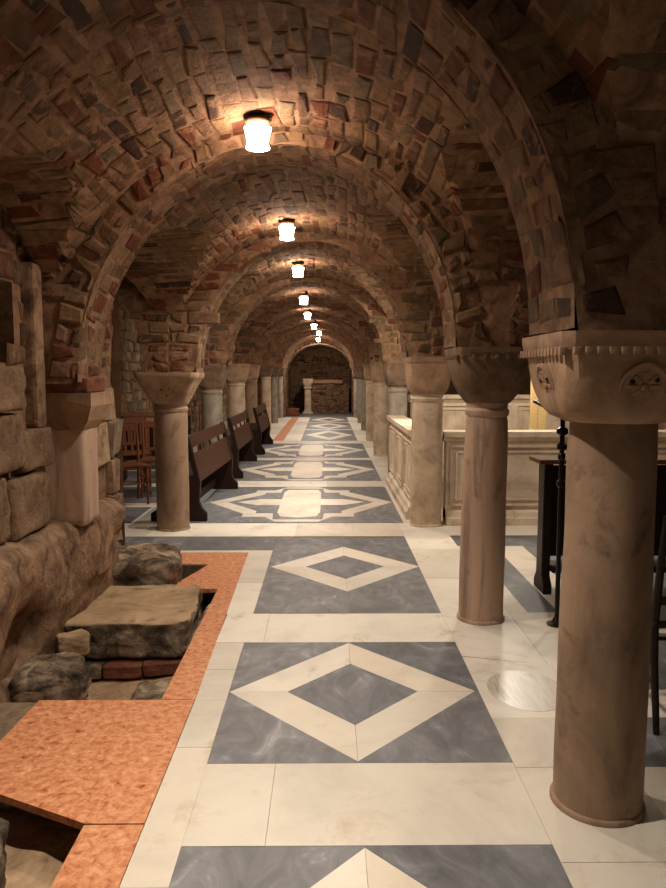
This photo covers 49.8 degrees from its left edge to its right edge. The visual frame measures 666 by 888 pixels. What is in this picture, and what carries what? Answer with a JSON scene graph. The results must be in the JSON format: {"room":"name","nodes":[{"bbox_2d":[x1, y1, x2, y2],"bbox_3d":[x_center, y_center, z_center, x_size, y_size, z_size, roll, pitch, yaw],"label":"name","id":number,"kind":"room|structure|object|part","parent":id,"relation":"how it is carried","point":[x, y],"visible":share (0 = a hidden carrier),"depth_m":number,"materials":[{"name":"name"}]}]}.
{"room":"church","nodes":[
{"label":"church","id":0,"kind":"room"},
{"bbox_2d":[0,204,125,702],"bbox_3d":[-2.411,-0.014,2.293,1.917,3.310,6.633,0,5,0],"label":"wall","id":1,"kind":"structure","parent":0,"point":[52,570],"depth_m":3.89,"materials":[{"name":"stone"}]},
{"bbox_2d":[55,629,89,655],"bbox_3d":[-1.492,1.148,4.118,0.186,0.141,0.146,-3,6,-31],"label":"stone","id":2,"kind":"object","parent":1,"relation":"attached to","point":[76,641],"visible":0.88,"depth_m":4.07,"materials":[{"name":"beige stone"}]},
{"bbox_2d":[44,378,111,525],"bbox_3d":[-1.576,0.043,4.371,0.360,0.888,0.414,0,5,0],"label":"pilaster","id":3,"kind":"object","parent":1,"relation":"on","point":[74,411],"visible":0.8,"depth_m":4.25,"materials":[{"name":"stone"}]},
{"bbox_2d":[119,305,226,461],"bbox_3d":[-3.473,-1.369,15.561,0.132,2.776,20.116,0,5,0],"label":"wall","id":4,"kind":"structure","parent":0,"point":[133,397],"depth_m":12.34,"materials":[{"name":"stone"}]},
{"bbox_2d":[257,339,353,416],"bbox_3d":[-1.230,-2.607,27.476,4.824,2.967,4.052,0,5,0],"label":"wall","id":5,"kind":"structure","parent":0,"point":[313,359],"depth_m":29.39,"materials":[{"name":"brick"}]},
{"bbox_2d":[0,0,665,383],"bbox_3d":[0.364,-1.859,12.089,7.828,1.489,26.885,0,5,0],"label":"ceiling","id":6,"kind":"structure","parent":0,"point":[449,173],"depth_m":3.31,"materials":[{"name":"rough stone masonry"},{"name":"mortar"}]},
{"bbox_2d":[243,112,271,151],"bbox_3d":[-0.386,-1.621,3.679,0.139,0.212,0.139,5,8,43],"label":"ceiling lamp","id":7,"kind":"object","parent":6,"relation":"attached to","point":[257,129],"visible":0.98,"depth_m":3.64,"materials":[{"name":"glass"}]},
{"bbox_3d":[-0.386,-1.566,3.684,0.138,0.102,0.138,0,5,0],"label":"lamp shade","id":8,"kind":"part","parent":7,"relation":"part of","materials":[{"name":"white glass"}]},
{"bbox_2d":[278,219,294,240],"bbox_3d":[-0.395,-1.855,6.138,0.139,0.212,0.139,5,8,43],"label":"ceiling lamp","id":9,"kind":"object","parent":6,"relation":"attached to","point":[286,229],"visible":0.98,"depth_m":6.10,"materials":[{"name":"glass"}]},
{"bbox_3d":[-0.395,-1.800,6.143,0.138,0.102,0.138,0,5,0],"label":"lamp shade","id":10,"kind":"part","parent":9,"relation":"part of","materials":[{"name":"white glass"}]},
{"bbox_2d":[292,261,303,276],"bbox_3d":[-0.412,-2.086,8.486,0.139,0.212,0.139,5,8,43],"label":"ceiling lamp","id":11,"kind":"object","parent":6,"relation":"attached to","point":[298,268],"visible":0.98,"depth_m":8.45,"materials":[{"name":"glass"}]},
{"bbox_3d":[-0.412,-2.031,8.492,0.138,0.102,0.138,0,5,0],"label":"lamp shade","id":12,"kind":"part","parent":11,"relation":"part of","materials":[{"name":"white glass"}]},
{"bbox_2d":[299,291,307,303],"bbox_3d":[-0.467,-2.333,11.426,0.139,0.212,0.139,5,8,43],"label":"ceiling lamp","id":13,"kind":"object","parent":6,"relation":"attached to","point":[303,296],"visible":1,"depth_m":11.38,"materials":[{"name":"glass"}]},
{"bbox_3d":[-0.467,-2.278,11.431,0.138,0.102,0.138,0,5,0],"label":"lamp shade","id":14,"kind":"part","parent":13,"relation":"part of","materials":[{"name":"white glass"}]},
{"bbox_2d":[304,309,310,318],"bbox_3d":[-0.513,-2.639,14.510,0.139,0.212,0.139,5,8,43],"label":"ceiling lamp","id":15,"kind":"object","parent":6,"relation":"attached to","point":[307,313],"visible":0.98,"depth_m":14.47,"materials":[{"name":"glass"}]},
{"bbox_3d":[-0.513,-2.584,14.516,0.138,0.102,0.138,0,5,0],"label":"lamp shade","id":16,"kind":"part","parent":15,"relation":"part of","materials":[{"name":"white glass"}]},
{"bbox_2d":[311,320,316,328],"bbox_3d":[-0.469,-2.926,17.598,0.139,0.212,0.139,5,8,43],"label":"ceiling lamp","id":17,"kind":"object","parent":6,"relation":"attached to","point":[313,325],"visible":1,"depth_m":17.56,"materials":[{"name":"glass"}]},
{"bbox_2d":[0,412,665,887],"bbox_3d":[0.358,0.380,14.104,7.650,0.465,31.200,0,5,0],"label":"floor","id":18,"kind":"structure","parent":0,"point":[330,718],"depth_m":3.07,"materials":[{"name":"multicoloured stone"}]},
{"bbox_2d":[0,818,9,887],"bbox_3d":[-1.236,1.480,2.139,0.493,0.334,0.855,-2,6,-18],"label":"boulder","id":19,"kind":"object","parent":18,"relation":"on","point":[4,824],"visible":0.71,"depth_m":2.41,"materials":[{"name":"stone"}]},
{"bbox_2d":[9,652,91,701],"bbox_3d":[-1.494,1.278,3.810,0.403,0.286,0.371,-2,6,-18],"label":"boulder","id":20,"kind":"object","parent":18,"relation":"on","point":[64,675],"visible":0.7,"depth_m":3.69,"materials":[{"name":"grey stone"}]},
{"bbox_2d":[85,660,106,678],"bbox_3d":[-1.424,1.328,4.235,0.156,0.078,0.114,1,6,5],"label":"brick","id":21,"kind":"object","parent":18,"relation":"on","point":[96,666],"visible":0.51,"depth_m":4.18,"materials":[{"name":"grey stone"}]},
{"bbox_2d":[103,660,142,678],"bbox_3d":[-1.234,1.329,4.237,0.228,0.078,0.114,0,5,-3],"label":"brick","id":22,"kind":"object","parent":18,"relation":"on","point":[113,669],"visible":0.94,"depth_m":4.18,"materials":[{"name":"red brick"}]},
{"bbox_2d":[64,584,202,658],"bbox_3d":[-1.242,1.129,4.618,0.785,0.238,0.842,0,5,-3],"label":"stone slab","id":23,"kind":"object","parent":18,"relation":"on","point":[144,621],"visible":0.83,"depth_m":4.26,"materials":[{"name":"beige stone"}]},
{"bbox_2d":[122,423,149,504],"bbox_3d":[-2.426,0.235,8.421,0.429,0.926,0.498,-3,6,-29],"label":"wooden chair","id":24,"kind":"object","parent":18,"relation":"on","point":[138,464],"visible":0.51,"depth_m":8.59,"materials":[{"name":"brown wood"}]},
{"bbox_3d":[-2.537,-0.192,8.580,0.370,0.085,0.036,-3,6,-29],"label":"rail","id":25,"kind":"part","parent":24,"relation":"part of","materials":[{"name":"brown wood"}]},
{"bbox_3d":[-2.507,0.122,8.556,0.350,0.041,0.023,-3,6,-29],"label":"rail","id":26,"kind":"part","parent":24,"relation":"part of","materials":[{"name":"brown wood"}]},
{"bbox_3d":[-2.406,0.246,8.386,0.429,0.035,0.415,-3,6,-29],"label":"seat","id":27,"kind":"part","parent":24,"relation":"part of","materials":[{"name":"brown wood"}]},
{"bbox_3d":[-2.357,0.211,8.674,0.038,0.926,0.122,-2,6,-23],"label":"post","id":28,"kind":"part","parent":24,"relation":"part of","materials":[{"name":"brown wood"}]},
{"bbox_3d":[-2.157,0.484,8.343,0.037,0.441,0.035,-1,6,-7],"label":"leg","id":29,"kind":"part","parent":24,"relation":"part of","materials":[{"name":"brown wood"}]},
{"bbox_2d":[121,417,151,486],"bbox_3d":[-2.713,0.106,9.764,0.429,0.926,0.498,-2,6,-20],"label":"wooden chair","id":30,"kind":"object","parent":18,"relation":"on","point":[138,420],"visible":0.58,"depth_m":9.92,"materials":[{"name":"brown wood"}]},
{"bbox_3d":[-2.793,-0.322,9.938,0.370,0.085,0.036,-2,6,-20],"label":"rail","id":31,"kind":"part","parent":30,"relation":"part of","materials":[{"name":"brown wood"}]},
{"bbox_3d":[-2.771,-0.008,9.910,0.350,0.041,0.023,-2,6,-20],"label":"rail","id":32,"kind":"part","parent":30,"relation":"part of","materials":[{"name":"brown wood"}]},
{"bbox_3d":[-2.698,0.118,9.727,0.429,0.035,0.415,-2,6,-20],"label":"seat","id":33,"kind":"part","parent":30,"relation":"part of","materials":[{"name":"brown wood"}]},
{"bbox_3d":[-2.606,0.083,10.004,0.038,0.926,0.122,-1,6,-15],"label":"post","id":34,"kind":"part","parent":30,"relation":"part of","materials":[{"name":"brown wood"}]},
{"bbox_3d":[-2.462,0.359,9.648,0.037,0.441,0.035,0,5,2],"label":"leg","id":35,"kind":"part","parent":30,"relation":"part of","materials":[{"name":"brown wood"}]},
{"bbox_2d":[113,543,182,585],"bbox_3d":[-1.428,1.016,5.381,0.618,0.446,0.731,-1,6,-9],"label":"boulder","id":36,"kind":"object","parent":18,"relation":"on","point":[139,564],"visible":0.38,"depth_m":5.11,"materials":[{"name":"grey stone"}]},
{"bbox_2d":[140,420,155,497],"bbox_3d":[-2.202,0.177,9.023,0.429,0.926,0.498,-1,6,-12],"label":"wooden chair","id":37,"kind":"object","parent":18,"relation":"on","point":[144,424],"visible":0.39,"depth_m":9.14,"materials":[{"name":"brown wood"}]},
{"bbox_3d":[-2.338,0.441,8.795,0.037,0.441,0.035,-4,7,-34],"label":"leg","id":38,"kind":"part","parent":37,"relation":"part of","materials":[{"name":"brown wood"}]},
{"bbox_3d":[-2.421,0.164,9.169,0.038,0.926,0.122,-2,6,-18],"label":"post","id":39,"kind":"part","parent":37,"relation":"part of","materials":[{"name":"brown wood"}]},
{"bbox_3d":[-2.193,0.189,8.984,0.429,0.035,0.415,-1,6,-12],"label":"seat","id":40,"kind":"part","parent":37,"relation":"part of","materials":[{"name":"brown wood"}]},
{"bbox_3d":[-2.249,-0.252,9.206,0.370,0.085,0.036,-1,6,-12],"label":"rail","id":41,"kind":"part","parent":37,"relation":"part of","materials":[{"name":"brown wood"}]},
{"bbox_3d":[-2.236,0.062,9.176,0.350,0.041,0.023,-1,6,-12],"label":"rail","id":42,"kind":"part","parent":37,"relation":"part of","materials":[{"name":"brown wood"}]},
{"bbox_2d":[131,679,171,699],"bbox_3d":[-0.944,1.392,3.817,0.283,0.080,0.616,-1,6,-6],"label":"flat rock","id":43,"kind":"object","parent":18,"relation":"on","point":[145,690],"visible":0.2,"depth_m":3.93,"materials":[{"name":"grey stone"}]},
{"bbox_2d":[121,412,191,480],"bbox_3d":[-2.537,0.029,10.339,1.000,0.963,0.220,-1,6,-6],"label":"desk","id":44,"kind":"object","parent":18,"relation":"on","point":[123,414],"visible":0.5,"depth_m":10.34,"materials":[{"name":"brown wood"}]},
{"bbox_3d":[-2.994,0.056,10.292,0.040,0.920,0.220,-1,6,-6],"label":"panel","id":45,"kind":"part","parent":44,"relation":"part of","materials":[{"name":"brown wood"}]},
{"bbox_3d":[-2.544,-0.045,10.402,0.880,0.550,0.020,-1,6,-6],"label":"panel","id":46,"kind":"part","parent":44,"relation":"part of","materials":[{"name":"brown wood"}]},
{"bbox_3d":[-2.079,0.046,10.391,0.040,0.920,0.220,-1,6,-6],"label":"panel","id":47,"kind":"part","parent":44,"relation":"part of","materials":[{"name":"brown wood"}]},
{"bbox_2d":[143,657,181,675],"bbox_3d":[-1.010,1.317,4.256,0.226,0.078,0.114,-1,6,-12],"label":"brick","id":48,"kind":"object","parent":18,"relation":"on","point":[151,666],"visible":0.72,"depth_m":4.21,"materials":[{"name":"red brick"}]},
{"bbox_2d":[133,372,204,531],"bbox_3d":[-1.568,0.071,6.986,0.581,1.523,0.581,0,5,0],"label":"stone column","id":49,"kind":"structure","parent":18,"relation":"on","point":[170,393],"depth_m":6.85,"materials":[{"name":"brown stone"}]},
{"bbox_2d":[151,422,237,520],"bbox_3d":[-1.568,0.251,8.422,0.580,0.889,2.150,0,5,1],"label":"pew","id":50,"kind":"object","parent":18,"relation":"on","point":[210,467],"visible":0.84,"depth_m":8.17,"materials":[{"name":"brown wood"}]},
{"bbox_3d":[-1.587,0.351,7.380,0.580,0.889,0.055,0,5,1],"label":"panel","id":51,"kind":"part","parent":50,"relation":"part of","materials":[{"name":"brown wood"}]},
{"bbox_3d":[-1.578,0.255,8.423,0.340,0.030,2.038,0,5,1],"label":"seat","id":52,"kind":"part","parent":50,"relation":"part of","materials":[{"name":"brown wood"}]},
{"bbox_3d":[-1.457,-0.118,8.385,0.060,0.136,2.038,0,5,1],"label":"rail","id":53,"kind":"part","parent":50,"relation":"part of","materials":[{"name":"brown wood"}]},
{"bbox_3d":[-1.578,0.594,8.455,0.030,0.100,2.038,0,5,1],"label":"foot rail","id":54,"kind":"part","parent":50,"relation":"part of","materials":[{"name":"brown wood"}]},
{"bbox_3d":[-1.396,0.151,8.409,0.089,0.296,2.038,0,5,1],"label":"panel","id":55,"kind":"part","parent":50,"relation":"part of","materials":[{"name":"brown wood"}]},
{"bbox_3d":[-1.548,0.151,9.465,0.580,0.889,0.055,0,5,1],"label":"panel","id":56,"kind":"part","parent":50,"relation":"part of","materials":[{"name":"brown wood"}]},
{"bbox_2d":[185,604,209,651],"bbox_3d":[-0.836,1.252,4.646,0.087,0.273,0.904,0,5,1],"label":"boulder","id":57,"kind":"object","parent":18,"relation":"on","point":[203,614],"visible":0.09,"depth_m":4.54,"materials":[{"name":"grey stone"}]},
{"bbox_2d":[197,409,200,450],"bbox_3d":[-2.075,-0.124,12.161,0.429,0.926,0.498,-1,6,-6],"label":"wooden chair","id":58,"kind":"object","parent":18,"relation":"on","point":[198,447],"visible":0.1,"depth_m":12.29,"materials":[{"name":"brown wood"}]},
{"bbox_3d":[-2.278,-0.140,12.327,0.038,0.926,0.122,-1,6,-12],"label":"post","id":59,"kind":"part","parent":58,"relation":"part of","materials":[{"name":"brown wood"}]},
{"bbox_2d":[199,365,228,447],"bbox_3d":[-1.704,-0.286,10.125,0.449,1.633,0.449,0,5,0],"label":"stone column","id":60,"kind":"structure","parent":18,"relation":"on","point":[211,386],"depth_m":9.96,"materials":[{"name":"grey stone"}]},
{"bbox_2d":[226,364,250,435],"bbox_3d":[-1.791,-0.623,13.287,0.510,1.698,0.510,0,5,0],"label":"stone column","id":61,"kind":"structure","parent":18,"relation":"on","point":[237,375],"depth_m":13.11,"materials":[{"name":"beige stone"}]},
{"bbox_2d":[227,410,256,478],"bbox_3d":[-1.607,-0.042,11.470,0.580,0.889,2.150,0,5,0],"label":"pew","id":62,"kind":"object","parent":18,"relation":"on","point":[241,439],"visible":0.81,"depth_m":11.27,"materials":[{"name":"brown wood"}]},
{"bbox_3d":[-1.617,-0.037,11.471,0.340,0.030,2.038,0,5,0],"label":"seat","id":63,"kind":"part","parent":62,"relation":"part of","materials":[{"name":"brown wood"}]},
{"bbox_3d":[-1.599,0.058,10.428,0.580,0.889,0.055,0,5,0],"label":"panel","id":64,"kind":"part","parent":62,"relation":"part of","materials":[{"name":"brown wood"}]},
{"bbox_3d":[-1.497,-0.411,11.436,0.060,0.136,2.038,0,5,0],"label":"rail","id":65,"kind":"part","parent":62,"relation":"part of","materials":[{"name":"brown wood"}]},
{"bbox_3d":[-1.616,-0.142,12.513,0.580,0.889,0.055,0,5,0],"label":"panel","id":66,"kind":"part","parent":62,"relation":"part of","materials":[{"name":"brown wood"}]},
{"bbox_3d":[-1.436,-0.142,11.462,0.089,0.296,2.038,0,5,0],"label":"panel","id":67,"kind":"part","parent":62,"relation":"part of","materials":[{"name":"brown wood"}]},
{"bbox_2d":[245,365,260,423],"bbox_3d":[-1.887,-0.939,16.420,0.449,1.728,0.449,0,5,0],"label":"stone column","id":68,"kind":"structure","parent":18,"relation":"on","point":[251,382],"depth_m":16.26,"materials":[{"name":"brown stone"}]},
{"bbox_2d":[250,403,272,454],"bbox_3d":[-1.587,-0.344,14.616,0.580,0.889,2.150,0,5,0],"label":"pew","id":69,"kind":"object","parent":18,"relation":"on","point":[261,428],"visible":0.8,"depth_m":14.09,"materials":[{"name":"brown wood"}]},
{"bbox_3d":[-1.597,-0.340,14.617,0.340,0.030,2.038,0,5,0],"label":"seat","id":70,"kind":"part","parent":69,"relation":"part of","materials":[{"name":"brown wood"}]},
{"bbox_3d":[-1.578,-0.244,13.574,0.580,0.889,0.055,0,5,0],"label":"panel","id":71,"kind":"part","parent":69,"relation":"part of","materials":[{"name":"brown wood"}]},
{"bbox_3d":[-1.476,-0.713,14.582,0.060,0.136,2.038,0,5,0],"label":"rail","id":72,"kind":"part","parent":69,"relation":"part of","materials":[{"name":"brown wood"}]},
{"bbox_3d":[-1.415,-0.444,14.608,0.089,0.296,2.038,0,5,0],"label":"panel","id":73,"kind":"part","parent":69,"relation":"part of","materials":[{"name":"brown wood"}]},
{"bbox_3d":[-1.596,-0.445,15.659,0.580,0.889,0.055,0,5,0],"label":"panel","id":74,"kind":"part","parent":69,"relation":"part of","materials":[{"name":"brown wood"}]},
{"bbox_2d":[259,366,272,430],"bbox_3d":[-1.823,-1.236,19.456,0.408,1.738,0.408,0,5,0],"label":"stone column","id":75,"kind":"structure","parent":18,"relation":"on","point":[265,373],"depth_m":19.32,"materials":[{"name":"beige stone"}]},
{"bbox_2d":[271,368,279,422],"bbox_3d":[-1.848,-1.523,22.443,0.408,1.738,0.408,0,5,0],"label":"stone column","id":76,"kind":"structure","parent":18,"relation":"on","point":[275,373],"depth_m":22.34,"materials":[{"name":"grey stone"}]},
{"bbox_2d":[278,368,284,417],"bbox_3d":[-1.871,-1.781,25.130,0.408,1.738,0.408,0,5,0],"label":"stone column","id":77,"kind":"structure","parent":18,"relation":"on","point":[282,370],"depth_m":25.02,"materials":[{"name":"grey stone"}]},
{"bbox_2d":[286,408,298,415],"bbox_3d":[-1.506,-1.209,26.896,0.468,0.266,0.814,0,5,0],"label":"stone step","id":78,"kind":"structure","parent":18,"relation":"on","point":[289,411],"depth_m":26.50,"materials":[{"name":"red stone"}]},
{"bbox_3d":[-0.410,0.698,8.503,2.238,0.025,2.358,0,5,0],"label":"star inlaid panel","id":79,"kind":"part","parent":18,"relation":"part of","materials":[{"name":"grey stone"}]},
{"bbox_2d":[302,379,312,413],"bbox_3d":[-0.972,-1.841,27.724,0.430,1.360,0.430,0,5,0],"label":"colonnette","id":80,"kind":"object","parent":18,"relation":"on","point":[307,383],"visible":1,"depth_m":27.59,"materials":[{"name":"beige stone"}]},
{"bbox_3d":[-0.435,0.412,11.469,2.238,0.025,2.518,0,5,0],"label":"star inlaid panel","id":81,"kind":"part","parent":18,"relation":"part of","materials":[{"name":"grey stone"}]},
{"bbox_3d":[-0.460,0.129,14.420,2.239,0.025,2.748,0,5,0],"label":"star inlaid panel","id":82,"kind":"part","parent":18,"relation":"part of","materials":[{"name":"grey stone"}]},
{"bbox_3d":[-0.152,-0.812,24.233,1.299,0.021,2.798,0,5,0],"label":"inlaid panel","id":83,"kind":"part","parent":18,"relation":"part of","materials":[{"name":"grey stone"}]},
{"bbox_3d":[-0.127,-0.522,21.222,1.299,0.021,2.648,0,5,0],"label":"inlaid panel","id":84,"kind":"part","parent":18,"relation":"part of","materials":[{"name":"grey stone"}]},
{"bbox_3d":[-0.101,-0.220,18.072,1.299,0.021,3.178,0,5,0],"label":"inlaid panel","id":85,"kind":"part","parent":18,"relation":"part of","materials":[{"name":"grey stone"}]},
{"bbox_2d":[311,380,348,412],"bbox_3d":[-0.251,-1.883,28.449,1.774,1.324,0.900,0,5,0],"label":"stone altar","id":86,"kind":"object","parent":18,"relation":"on","point":[327,396],"visible":0.96,"depth_m":28.09,"materials":[{"name":"brick"}]},
{"bbox_3d":[0.083,0.972,5.670,1.191,0.022,1.379,0,5,0],"label":"inlaid panel","id":87,"kind":"part","parent":18,"relation":"part of","materials":[{"name":"grey stone"}]},
{"bbox_2d":[352,368,357,417],"bbox_3d":[0.849,-1.784,25.153,0.388,1.740,0.388,0,5,0],"label":"stone column","id":88,"kind":"structure","parent":18,"relation":"on","point":[353,369],"depth_m":25.05,"materials":[{"name":"grey stone"}]},
{"bbox_2d":[355,368,360,422],"bbox_3d":[0.892,-1.526,22.465,0.388,1.740,0.388,0,5,0],"label":"stone column","id":89,"kind":"structure","parent":18,"relation":"on","point":[357,369],"depth_m":22.37,"materials":[{"name":"grey stone"}]},
{"bbox_3d":[0.100,1.188,3.420,1.188,0.021,1.269,0,5,0],"label":"inlaid panel","id":90,"kind":"part","parent":18,"relation":"part of","materials":[{"name":"grey stone"}]},
{"bbox_2d":[358,366,365,430],"bbox_3d":[0.887,-1.239,19.479,0.388,1.740,0.388,0,5,0],"label":"stone column","id":91,"kind":"structure","parent":18,"relation":"on","point":[361,370],"depth_m":19.39,"materials":[{"name":"grey stone"}]},
{"bbox_2d":[363,364,373,440],"bbox_3d":[0.902,-0.947,16.443,0.428,1.740,0.428,0,5,0],"label":"stone column","id":92,"kind":"structure","parent":18,"relation":"on","point":[367,367],"depth_m":16.31,"materials":[{"name":"beige stone"}]},
{"bbox_3d":[0.115,1.356,1.681,1.188,0.021,1.244,0,5,0],"label":"inlaid panel","id":93,"kind":"part","parent":18,"relation":"part of","materials":[{"name":"grey stone"}]},
{"bbox_2d":[370,362,387,456],"bbox_3d":[0.919,-0.641,13.308,0.449,1.730,0.449,0,5,0],"label":"stone column","id":94,"kind":"structure","parent":18,"relation":"on","point":[380,425],"depth_m":13.17,"materials":[{"name":"beige stone"}]},
{"bbox_2d":[382,360,407,472],"bbox_3d":[0.915,-0.325,10.174,0.428,1.700,0.428,0,5,0],"label":"stone column","id":95,"kind":"structure","parent":18,"relation":"on","point":[394,370],"depth_m":10.00,"materials":[{"name":"grey stone"}]},
{"bbox_2d":[386,415,411,519],"bbox_3d":[0.873,0.195,8.736,0.250,0.940,2.660,0,5,0],"label":"stone parapet","id":96,"kind":"object","parent":18,"relation":"on","point":[398,481],"visible":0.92,"depth_m":8.55,"materials":[{"name":"beige stone"}]},
{"bbox_3d":[0.808,0.087,9.596,0.044,0.612,0.789,0,5,0],"label":"frame moulding","id":97,"kind":"part","parent":96,"relation":"part of","materials":[{"name":"stone"}]},
{"bbox_3d":[0.858,0.588,8.774,0.220,0.150,2.600,0,5,0],"label":"moulding","id":98,"kind":"part","parent":96,"relation":"part of","materials":[{"name":"stone"}]},
{"bbox_3d":[0.816,0.170,8.733,0.044,0.612,0.789,0,5,0],"label":"frame moulding","id":99,"kind":"part","parent":96,"relation":"part of","materials":[{"name":"stone"}]},
{"bbox_3d":[0.882,0.225,8.739,0.130,0.800,2.600,0,5,0],"label":"wall panel","id":100,"kind":"part","parent":96,"relation":"part of","materials":[{"name":"stone"}]},
{"bbox_3d":[0.823,0.253,7.871,0.044,0.612,0.789,0,5,0],"label":"frame moulding","id":101,"kind":"part","parent":96,"relation":"part of","materials":[{"name":"stone"}]},
{"bbox_2d":[403,357,450,526],"bbox_3d":[0.940,-0.024,7.189,0.459,1.673,0.459,0,5,0],"label":"stone column","id":102,"kind":"structure","parent":18,"relation":"on","point":[428,379],"depth_m":7.05,"materials":[{"name":"beige stone"}]},
{"bbox_2d":[443,347,529,625],"bbox_3d":[0.932,0.253,4.382,0.478,1.658,0.478,0,5,0],"label":"stone column","id":103,"kind":"structure","parent":18,"relation":"on","point":[487,379],"depth_m":4.27,"materials":[{"name":"stone"}]},
{"bbox_2d":[408,394,569,457],"bbox_3d":[2.564,-0.096,10.300,2.960,1.220,0.300,0,5,0],"label":"stone parapet","id":104,"kind":"object","parent":18,"relation":"on","point":[454,417],"visible":0.2,"depth_m":10.19,"materials":[{"name":"beige stone"}]},
{"bbox_3d":[1.840,-0.112,10.210,1.372,0.892,0.044,0,5,0],"label":"frame moulding","id":105,"kind":"part","parent":104,"relation":"part of","materials":[{"name":"stone"}]},
{"bbox_3d":[3.290,-0.113,10.222,1.372,0.892,0.044,0,5,0],"label":"frame moulding","id":106,"kind":"part","parent":104,"relation":"part of","materials":[{"name":"stone"}]},
{"bbox_2d":[533,400,568,627],"bbox_3d":[1.410,0.419,4.272,0.401,1.350,0.300,0,5,0],"label":"lectern","id":107,"kind":"object","parent":18,"relation":"on","point":[562,430],"visible":0.77,"depth_m":4.26,"materials":[{"name":"black metal"}]},
{"bbox_3d":[1.350,0.234,4.253,0.051,0.060,0.052,0,5,0],"label":"knob","id":108,"kind":"part","parent":107,"relation":"part of","materials":[{"name":"black metal"}]},
{"bbox_3d":[1.350,0.075,4.238,0.043,0.060,0.044,0,5,0],"label":"knob","id":109,"kind":"part","parent":107,"relation":"part of","materials":[{"name":"black metal"}]},
{"bbox_3d":[1.350,0.015,4.232,0.058,0.060,0.060,0,5,0],"label":"knob","id":110,"kind":"part","parent":107,"relation":"part of","materials":[{"name":"black metal"}]},
{"bbox_3d":[1.350,-0.074,4.224,0.066,0.060,0.068,0,5,0],"label":"knob","id":111,"kind":"part","parent":107,"relation":"part of","materials":[{"name":"black metal"}]},
{"bbox_2d":[442,430,665,525],"bbox_3d":[2.580,0.335,7.277,2.960,0.940,0.280,0,5,0],"label":"stone parapet","id":112,"kind":"object","parent":18,"relation":"on","point":[522,473],"visible":0.34,"depth_m":7.19,"materials":[{"name":"beige stone"}]},
{"bbox_3d":[2.580,0.730,7.300,2.900,0.150,0.250,0,5,0],"label":"moulding","id":113,"kind":"part","parent":112,"relation":"part of","materials":[{"name":"stone"}]},
{"bbox_3d":[1.855,0.318,7.197,1.372,0.612,0.044,0,5,0],"label":"frame moulding","id":114,"kind":"part","parent":112,"relation":"part of","materials":[{"name":"stone"}]},
{"bbox_2d":[529,382,546,429],"bbox_3d":[2.429,-0.093,8.551,0.400,1.550,0.300,0,5,0],"label":"wooden screen","id":115,"kind":"object","parent":112,"relation":"on","point":[538,414],"visible":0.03,"depth_m":8.51,"materials":[{"name":"brown wood"}]},
{"bbox_3d":[2.484,-0.277,8.534,0.110,1.118,0.040,0,5,0],"label":"curved panel","id":116,"kind":"part","parent":115,"relation":"part of","materials":[{"name":"brown wood"}]},
{"bbox_3d":[3.305,0.317,7.209,1.372,0.612,0.044,0,5,0],"label":"frame moulding","id":117,"kind":"part","parent":112,"relation":"part of","materials":[{"name":"stone"}]},
{"bbox_2d":[520,330,665,827],"bbox_3d":[0.942,0.450,2.467,0.518,1.632,0.518,0,5,0],"label":"stone column","id":118,"kind":"structure","parent":18,"relation":"on","point":[609,385],"depth_m":2.35,"materials":[{"name":"brown stone"}]},
{"bbox_2d":[529,456,665,594],"bbox_3d":[2.149,0.558,4.959,1.560,0.940,0.310,0,5,0],"label":"table","id":119,"kind":"object","parent":18,"relation":"on","point":[548,472],"visible":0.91,"depth_m":4.96,"materials":[{"name":"brown wood"}]},
{"bbox_3d":[1.469,0.570,4.995,0.060,0.910,0.230,0,5,0],"label":"panel","id":120,"kind":"part","parent":119,"relation":"part of","materials":[{"name":"brown wood"}]},
{"bbox_3d":[2.159,0.463,5.005,1.400,0.640,0.025,0,5,0],"label":"panel","id":121,"kind":"part","parent":119,"relation":"part of","materials":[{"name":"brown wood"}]},
{"bbox_2d":[649,515,665,734],"bbox_3d":[1.539,0.734,3.184,0.429,0.936,0.498,0,5,0],"label":"chair","id":122,"kind":"object","parent":18,"relation":"on","point":[658,618],"visible":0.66,"depth_m":3.01,"materials":[{"name":"brown wood"}]},
{"bbox_3d":[1.539,0.742,3.226,0.429,0.035,0.415,0,5,0],"label":"seat","id":123,"kind":"part","parent":122,"relation":"part of","materials":[{"name":"brown wood"}]},
{"bbox_3d":[1.540,0.655,3.009,0.350,0.041,0.023,0,5,0],"label":"rail","id":124,"kind":"part","parent":122,"relation":"part of","materials":[{"name":"brown wood"}]},
{"bbox_3d":[-1.397,1.376,3.407,0.102,0.101,0.132,-5,7,-40],"label":"stone","id":125,"kind":"object","parent":18,"relation":"on","visible":0},
{"bbox_2d":[12,691,43,701],"bbox_3d":[-1.466,1.254,3.453,0.140,0.111,0.115,1,6,9],"label":"stone","id":126,"kind":"object","parent":125,"relation":"on","point":[25,696],"visible":0.42,"depth_m":3.43,"materials":[{"name":"stone"}]},
{"bbox_2d":[407,380,457,417],"bbox_3d":[2.507,-1.556,16.448,3.310,2.950,0.001,0,5,0],"label":"wall","id":127,"kind":"structure","parent":0,"point":[451,389],"depth_m":16.48,"materials":[{"name":"brown stone"}]},
{"bbox_2d":[518,374,665,429],"bbox_3d":[4.236,-0.690,7.705,0.001,2.900,17.800,0,5,0],"label":"wall","id":128,"kind":"structure","parent":0,"point":[525,389],"depth_m":15.32,"materials":[{"name":"brown stone"}]}
]}

